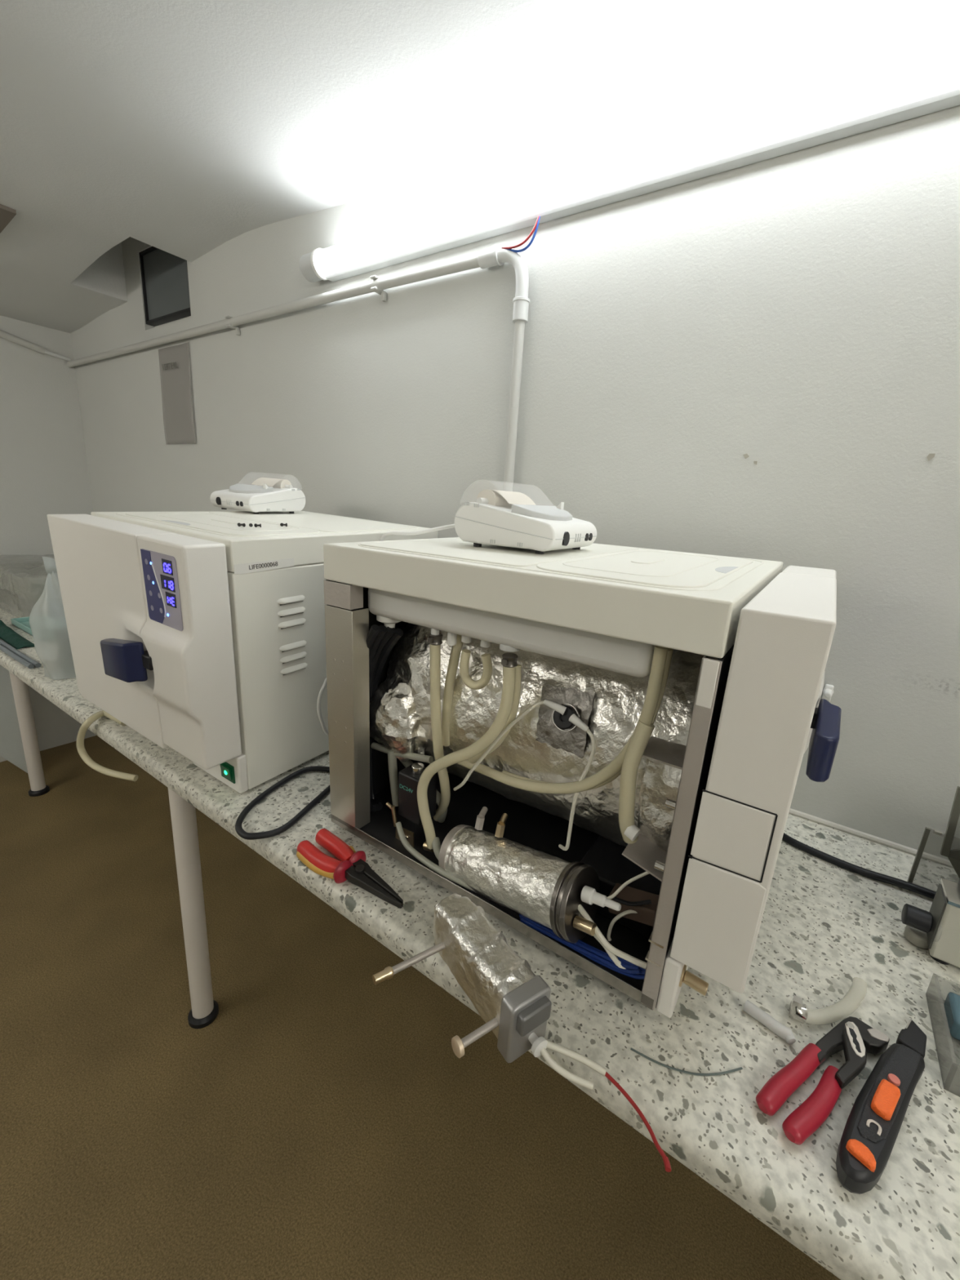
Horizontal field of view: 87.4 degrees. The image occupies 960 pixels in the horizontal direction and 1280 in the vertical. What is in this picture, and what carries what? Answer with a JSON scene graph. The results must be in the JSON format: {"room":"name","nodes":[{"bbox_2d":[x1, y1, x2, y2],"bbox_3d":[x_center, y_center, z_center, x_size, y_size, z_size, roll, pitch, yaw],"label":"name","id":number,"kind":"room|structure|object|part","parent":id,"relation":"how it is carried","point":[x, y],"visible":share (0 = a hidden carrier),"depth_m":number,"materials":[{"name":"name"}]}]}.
{"room":"repair workshop","nodes":[
{"label":"repair workshop","id":0,"kind":"room"},
{"bbox_2d":[0,315,96,762],"bbox_3d":[-2.656,-0.504,1.400,0.100,2.500,2.600,13,18,33],"label":"wall","id":1,"kind":"structure","parent":0,"point":[44,470],"depth_m":2.24,"materials":[{"name":"white paint"}]},
{"bbox_2d":[0,329,71,361],"bbox_3d":[-1.931,-1.260,2.111,0.028,0.084,0.332,13,18,33],"label":"conduit","id":2,"kind":"object","parent":1,"relation":"attached to","point":[4,335],"visible":1,"depth_m":2.13,"materials":[{"name":"grey plastic"}]},
{"bbox_2d":[0,735,840,1279],"bbox_3d":[-0.943,1.161,0.549,4.480,0.060,2.800,13,18,33],"label":"floor","id":3,"kind":"structure","parent":0,"point":[327,1122],"depth_m":1.09,"materials":[{"name":"brown"}]},
{"bbox_2d":[0,665,27,773],"bbox_3d":[-2.126,0.257,2.168,0.342,0.697,0.101,2,15,-6],"label":"sheet","id":4,"kind":"object","parent":3,"relation":"on","point":[11,749],"visible":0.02,"depth_m":2.18,"materials":[{"name":"white"}]},
{"bbox_2d":[0,600,959,1279],"bbox_3d":[-0.357,0.579,1.229,4.278,0.790,0.635,13,18,33],"label":"bench","id":5,"kind":"object","parent":3,"relation":"on","point":[831,937],"visible":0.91,"depth_m":0.54,"materials":[{"name":"white stone"}]},
{"bbox_2d":[0,619,34,649],"bbox_3d":[-1.518,-0.029,1.616,0.360,0.040,0.054,13,18,33],"label":"cloth","id":6,"kind":"object","parent":5,"relation":"on","point":[8,635],"visible":0.94,"depth_m":1.57,"materials":[{"name":"teal fabric"}]},
{"bbox_2d":[0,644,34,668],"bbox_3d":[-1.476,0.009,1.528,0.640,0.013,0.016,13,18,33],"label":"tube","id":7,"kind":"object","parent":5,"relation":"on","point":[12,655],"visible":1,"depth_m":1.40,"materials":[{"name":"grey plastic"}]},
{"bbox_2d":[0,639,41,667],"bbox_3d":[-1.467,0.006,1.540,0.640,0.013,0.016,13,18,33],"label":"tube","id":8,"kind":"object","parent":5,"relation":"on","point":[3,643],"visible":0.84,"depth_m":1.43,"materials":[{"name":"grey plastic"}]},
{"bbox_2d":[10,616,32,635],"bbox_3d":[-1.452,-0.048,1.729,0.320,0.021,0.170,13,18,33],"label":"tray","id":9,"kind":"object","parent":5,"relation":"on","point":[23,623],"visible":0.23,"depth_m":1.73,"materials":[{"name":"teal plastic"}]},
{"bbox_2d":[0,562,47,615],"bbox_3d":[-1.774,-0.240,2.079,0.679,0.171,0.366,13,18,33],"label":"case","id":10,"kind":"object","parent":5,"relation":"on","point":[21,584],"visible":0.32,"depth_m":1.94,"materials":[{"name":"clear plastic"}]},
{"bbox_3d":[-1.851,0.278,2.038,0.048,0.742,0.048,13,18,33],"label":"leg","id":11,"kind":"part","parent":5,"relation":"part of","materials":[{"name":"white metal"}]},
{"bbox_2d":[29,556,75,679],"bbox_3d":[-1.091,-0.061,1.301,0.122,0.309,0.118,13,18,33],"label":"plastic bottle","id":12,"kind":"object","parent":5,"relation":"on","point":[47,621],"visible":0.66,"depth_m":1.27,"materials":[{"name":"white plastic"}]},
{"bbox_2d":[75,710,137,781],"bbox_3d":[-0.802,0.227,1.083,0.160,0.129,0.060,12,17,29],"label":"hose","id":13,"kind":"object","parent":5,"relation":"on","point":[81,748],"visible":0.9,"depth_m":1.08,"materials":[{"name":"beige plastic"}]},
{"bbox_3d":[-0.677,0.584,1.176,0.048,0.742,0.048,13,18,33],"label":"leg","id":14,"kind":"part","parent":5,"relation":"part of","materials":[{"name":"white metal"}]},
{"bbox_2d":[46,511,438,793],"bbox_3d":[-0.467,-0.036,1.078,0.480,0.458,0.613,13,17,31],"label":"autoclave","id":15,"kind":"object","parent":5,"relation":"on","point":[202,633],"visible":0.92,"depth_m":0.83,"materials":[{"name":"white metal"}]},
{"bbox_3d":[-0.639,-0.024,0.899,0.368,0.360,0.076,15,20,30],"label":"door","id":16,"kind":"part","parent":15,"relation":"part of","materials":[{"name":"white plastic"}]},
{"bbox_3d":[-0.574,0.030,0.805,0.106,0.075,0.024,15,20,30],"label":"door lever","id":17,"kind":"part","parent":15,"relation":"part of","materials":[{"name":"blue plastic"}]},
{"bbox_3d":[-0.510,0.028,0.800,0.037,0.022,0.048,15,20,30],"label":"lever stem","id":18,"kind":"part","parent":15,"relation":"part of","materials":[{"name":"black plastic"}]},
{"bbox_3d":[-0.468,-0.074,0.738,0.098,0.109,0.002,15,20,31],"label":"control panel","id":19,"kind":"part","parent":15,"relation":"part of","materials":[{"name":"plastic"}]},
{"bbox_2d":[219,763,231,780],"bbox_3d":[-0.431,0.224,0.852,0.028,0.024,0.006,15,20,30],"label":"switch","id":20,"kind":"object","parent":15,"relation":"attached to","point":[223,767],"depth_m":0.85,"materials":[{"name":"green plastic"}]},
{"bbox_2d":[209,477,305,514],"bbox_3d":[-0.513,-0.362,1.292,0.169,0.126,0.314,10,16,23],"label":"printer","id":21,"kind":"object","parent":15,"relation":"on","point":[264,494],"visible":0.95,"depth_m":1.19,"materials":[{"name":"white plastic"}]},
{"bbox_3d":[-0.558,-0.359,1.196,0.133,0.021,0.051,14,20,29],"label":"plate","id":22,"kind":"part","parent":21,"relation":"part of","materials":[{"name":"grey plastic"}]},
{"bbox_3d":[-0.426,-0.227,1.063,0.467,0.048,0.498,15,20,30],"label":"lid","id":23,"kind":"part","parent":15,"relation":"part of","materials":[{"name":"white metal"}]},
{"bbox_3d":[-0.441,-0.024,1.127,0.467,0.375,0.498,15,20,30],"label":"casing","id":24,"kind":"part","parent":15,"relation":"part of","materials":[{"name":"white metal"}]},
{"bbox_2d":[235,765,330,839],"bbox_3d":[-0.315,0.264,0.856,0.104,0.010,0.242,9,16,19],"label":"power cord","id":25,"kind":"object","parent":5,"relation":"on","point":[240,831],"visible":0.82,"depth_m":0.81,"materials":[{"name":"black rubber"}]},
{"bbox_2d":[316,678,328,736],"bbox_3d":[-0.148,0.140,0.976,0.018,0.214,0.372,16,19,38],"label":"cable","id":26,"kind":"object","parent":5,"relation":"on","point":[319,697],"visible":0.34,"depth_m":0.82,"materials":[{"name":"white plastic"}]},
{"bbox_2d":[296,828,403,908],"bbox_3d":[-0.175,0.310,0.685,0.186,0.031,0.063,13,18,33],"label":"pliers","id":27,"kind":"object","parent":5,"relation":"on","point":[352,866],"visible":1,"depth_m":0.68,"materials":[{"name":"red plastic"}]},
{"bbox_2d":[372,893,671,1172],"bbox_3d":[0.043,0.358,0.481,0.291,0.070,0.131,13,18,33],"label":"heater","id":28,"kind":"object","parent":5,"relation":"on","point":[513,1002],"visible":1,"depth_m":0.49,"materials":[{"name":"silver metal"}]},
{"bbox_3d":[-0.070,0.341,0.535,0.082,0.007,0.007,-7,18,-34],"label":"threaded rod","id":29,"kind":"part","parent":28,"relation":"part of","materials":[{"name":"silver metal"}]},
{"bbox_3d":[0.001,0.364,0.466,0.046,0.007,0.007,-7,18,-34],"label":"threaded rod","id":30,"kind":"part","parent":28,"relation":"part of","materials":[{"name":"silver metal"}]},
{"bbox_2d":[323,537,841,1017],"bbox_3d":[0.158,0.097,0.749,0.620,0.457,0.500,13,19,32],"label":"autoclave","id":31,"kind":"object","parent":5,"relation":"on","point":[600,748],"visible":1,"depth_m":0.57,"materials":[{"name":"white metal"}]},
{"bbox_3d":[-0.191,0.116,0.729,0.055,0.336,0.030,13,19,32],"label":"post","id":32,"kind":"part","parent":31,"relation":"part of","materials":[{"name":"silver metal"}]},
{"bbox_3d":[-0.086,0.055,0.913,0.004,0.376,0.459,13,19,32],"label":"panel","id":33,"kind":"part","parent":31,"relation":"part of","materials":[{"name":"black"}]},
{"bbox_3d":[-0.110,0.290,0.733,0.035,0.036,0.002,13,19,33],"label":"valve plate","id":34,"kind":"part","parent":31,"relation":"part of","materials":[{"name":"brown metal"}]},
{"bbox_2d":[378,488,596,554],"bbox_3d":[0.006,-0.172,0.761,0.294,0.133,0.184,13,18,31],"label":"printer","id":35,"kind":"object","parent":31,"relation":"on","point":[497,517],"visible":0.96,"depth_m":0.69,"materials":[{"name":"white plastic"}]},
{"bbox_3d":[0.100,-0.180,0.715,0.051,0.021,0.133,13,18,32],"label":"plate","id":36,"kind":"part","parent":35,"relation":"part of","materials":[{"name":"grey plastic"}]},
{"bbox_3d":[-0.026,0.323,0.644,0.496,0.015,0.002,13,19,33],"label":"rail","id":37,"kind":"part","parent":31,"relation":"part of","materials":[{"name":"grey metal"}]},
{"bbox_2d":[359,763,650,991],"bbox_3d":[0.106,0.283,0.830,0.490,0.004,0.461,13,19,32],"label":"tray","id":38,"kind":"object","parent":31,"relation":"on","point":[534,828],"depth_m":0.77,"materials":[{"name":"metal"}]},
{"bbox_3d":[0.116,-0.057,0.738,0.388,0.045,0.400,13,19,32],"label":"water tank","id":39,"kind":"part","parent":31,"relation":"part of","materials":[{"name":"white plastic"}]},
{"bbox_3d":[0.128,-0.101,0.724,0.498,0.048,0.467,13,19,32],"label":"lid","id":40,"kind":"part","parent":31,"relation":"part of","materials":[{"name":"white metal"}]},
{"bbox_3d":[0.187,0.194,0.473,0.016,0.374,0.020,13,19,32],"label":"post","id":41,"kind":"part","parent":31,"relation":"part of","materials":[{"name":"silver metal"}]},
{"bbox_3d":[0.331,0.120,0.570,0.076,0.360,0.368,13,19,32],"label":"door","id":42,"kind":"part","parent":31,"relation":"part of","materials":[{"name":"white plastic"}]},
{"bbox_3d":[0.444,0.102,0.698,0.048,0.022,0.037,13,19,32],"label":"lever stem","id":43,"kind":"part","parent":31,"relation":"part of","materials":[{"name":"black plastic"}]},
{"bbox_3d":[0.437,0.126,0.638,0.024,0.075,0.106,13,19,32],"label":"door lever","id":44,"kind":"part","parent":31,"relation":"part of","materials":[{"name":"blue plastic"}]},
{"bbox_2d":[630,1047,742,1075],"bbox_3d":[0.197,0.404,0.476,0.104,0.002,0.015,5,15,6],"label":"strand","id":45,"kind":"object","parent":5,"relation":"on","point":[632,1049],"visible":1,"depth_m":0.47,"materials":[{"name":"grey plastic"}]},
{"bbox_2d":[742,1000,795,1044],"bbox_3d":[0.299,0.395,0.518,0.014,0.011,0.048,-10,20,-42],"label":"stub","id":46,"kind":"object","parent":5,"relation":"on","point":[780,1029],"visible":1,"depth_m":0.51,"materials":[{"name":"white plastic"}]},
{"bbox_2d":[789,995,808,1023],"bbox_3d":[0.380,0.387,0.539,0.115,0.024,0.029,-2,16,-20],"label":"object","id":47,"kind":"object","parent":5,"relation":"on","point":[797,1011],"visible":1,"depth_m":0.52,"materials":[{"name":"silver metal"}]},
{"bbox_2d":[755,1016,889,1145],"bbox_3d":[0.326,0.401,0.473,0.171,0.022,0.043,-5,17,-31],"label":"pliers","id":48,"kind":"object","parent":5,"relation":"on","point":[851,1035],"visible":1,"depth_m":0.46,"materials":[{"name":"red"}]},
{"bbox_3d":[0.355,0.397,0.478,0.020,0.009,0.077,16,19,39],"label":"arm","id":49,"kind":"part","parent":48,"relation":"part of","materials":[{"name":"grey metal"}]},
{"bbox_3d":[0.362,0.400,0.498,0.090,0.012,0.031,-2,16,-20],"label":"arm","id":50,"kind":"part","parent":48,"relation":"part of","materials":[{"name":"grey"}]},
{"bbox_3d":[0.367,0.389,0.491,0.016,0.001,0.038,13,18,33],"label":"slot plate","id":51,"kind":"part","parent":48,"relation":"part of","materials":[{"name":"white"}]},
{"bbox_2d":[782,832,936,898],"bbox_3d":[0.570,0.342,0.779,0.046,0.014,0.295,-10,20,-42],"label":"power cord","id":52,"kind":"object","parent":5,"relation":"on","point":[913,887],"visible":0.62,"depth_m":0.76,"materials":[{"name":"black rubber"}]},
{"bbox_2d":[835,1017,926,1194],"bbox_3d":[0.368,0.406,0.452,0.208,0.029,0.031,-8,19,-37],"label":"utility knife","id":53,"kind":"object","parent":5,"relation":"on","point":[875,1119],"visible":1,"depth_m":0.43,"materials":[{"name":"black plastic"}]},
{"bbox_3d":[0.365,0.401,0.448,0.127,0.004,0.020,-8,19,-37],"label":"panel","id":54,"kind":"part","parent":53,"relation":"part of","materials":[{"name":"grey plastic"}]},
{"bbox_3d":[0.438,0.393,0.513,0.020,0.002,0.001,-7,18,-35],"label":"blade","id":55,"kind":"part","parent":53,"relation":"part of","materials":[{"name":"silver metal"}]},
{"bbox_2d":[901,877,959,968],"bbox_3d":[0.745,0.347,0.550,0.434,0.143,0.139,13,18,33],"label":"heat sealer","id":56,"kind":"object","parent":5,"relation":"on","point":[937,930],"visible":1,"depth_m":0.61,"materials":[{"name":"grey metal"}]},
{"bbox_3d":[0.547,0.348,0.628,0.026,0.025,0.025,13,18,33],"label":"knob","id":57,"kind":"part","parent":56,"relation":"part of","materials":[{"name":"black plastic"}]},
{"bbox_3d":[0.566,0.343,0.624,0.003,0.067,0.041,13,18,33],"label":"plate","id":58,"kind":"part","parent":56,"relation":"part of","materials":[{"name":"grey metal"}]},
{"bbox_3d":[0.733,0.345,0.504,0.405,0.004,0.049,13,18,33],"label":"trim","id":59,"kind":"part","parent":56,"relation":"part of","materials":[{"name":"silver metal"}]},
{"bbox_2d":[906,786,959,883],"bbox_3d":[0.751,0.307,0.647,0.277,0.170,0.010,13,18,33],"label":"guard","id":60,"kind":"object","parent":5,"relation":"on","point":[953,855],"visible":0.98,"depth_m":0.70,"materials":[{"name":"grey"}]},
{"bbox_2d":[943,991,959,1040],"bbox_3d":[0.520,0.409,0.484,0.120,0.030,0.120,13,18,33],"label":"pouch","id":61,"kind":"object","parent":5,"relation":"on","point":[952,1003],"visible":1,"depth_m":0.53,"materials":[{"name":"blue plastic"}]},
{"bbox_2d":[0,0,906,333],"bbox_3d":[-0.807,-0.904,0.001,4.280,0.378,2.600,13,18,33],"label":"ceiling","id":62,"kind":"structure","parent":0,"point":[184,129],"depth_m":0.90,"materials":[{"name":"white paint"}]},
{"bbox_2d":[0,204,16,233],"bbox_3d":[-1.651,-1.164,1.316,0.520,0.055,0.542,13,18,33],"label":"ceiling hatch","id":63,"kind":"object","parent":62,"relation":"attached to","point":[7,214],"visible":1,"depth_m":1.40,"materials":[{"name":"brown"}]},
{"bbox_2d":[70,0,959,860],"bbox_3d":[-0.112,-0.305,1.279,4.280,2.500,0.034,13,18,33],"label":"wall","id":64,"kind":"structure","parent":0,"point":[797,313],"depth_m":0.89,"materials":[{"name":"white paint"}]},
{"bbox_2d":[138,246,191,326],"bbox_3d":[-1.097,-1.262,1.770,0.336,0.230,0.029,13,18,33],"label":"window","id":65,"kind":"structure","parent":64,"relation":"in","point":[164,274],"depth_m":1.78,"materials":[{"name":"black glass"}]},
{"bbox_2d":[158,342,195,444],"bbox_3d":[-1.105,-0.888,1.827,0.221,0.328,0.009,13,18,33],"label":"electrical panel","id":66,"kind":"object","parent":64,"relation":"attached to","point":[174,361],"visible":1,"depth_m":1.83,"materials":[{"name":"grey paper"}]},
{"bbox_2d":[66,244,529,491],"bbox_3d":[-0.903,-0.540,1.744,2.385,0.994,0.036,13,18,33],"label":"conduit","id":67,"kind":"object","parent":64,"relation":"attached to","point":[493,256],"visible":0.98,"depth_m":1.10,"materials":[{"name":"grey plastic"}]},
{"bbox_2d":[299,31,959,282],"bbox_3d":[0.323,-0.760,0.813,1.885,0.118,0.066,13,18,33],"label":"tube light","id":68,"kind":"object","parent":64,"relation":"attached to","point":[924,79],"depth_m":0.79,"materials":[{"name":"white plastic"}]},
{"bbox_3d":[0.078,-0.790,0.977,0.083,0.045,0.009,13,18,33],"label":"red feed wire","id":69,"kind":"part","parent":68,"relation":"part of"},
{"bbox_3d":[0.078,-0.786,0.980,0.083,0.052,0.006,13,18,33],"label":"blue feed wire","id":70,"kind":"part","parent":68,"relation":"part of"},
{"bbox_2d":[822,684,833,702],"bbox_3d":[0.579,0.092,0.836,0.016,0.032,0.029,13,18,33],"label":"plug","id":71,"kind":"object","parent":64,"relation":"attached to","point":[828,691],"visible":0.78,"depth_m":0.83,"materials":[{"name":"white plastic"}]},
{"bbox_2d":[788,808,953,867],"bbox_3d":[-0.152,0.138,1.379,4.260,0.010,0.010,13,18,33],"label":"trim","id":72,"kind":"structure","parent":64,"relation":"attached to","point":[889,843],"depth_m":0.84,"materials":[{"name":"white"}]},
{"bbox_2d":[926,453,934,461],"bbox_3d":[0.651,-0.264,0.726,0.009,0.010,0.002,13,18,33],"label":"chip","id":73,"kind":"object","parent":64,"relation":"attached to","point":[930,456],"visible":1,"depth_m":0.72,"materials":[{"name":"beige"}]}
]}

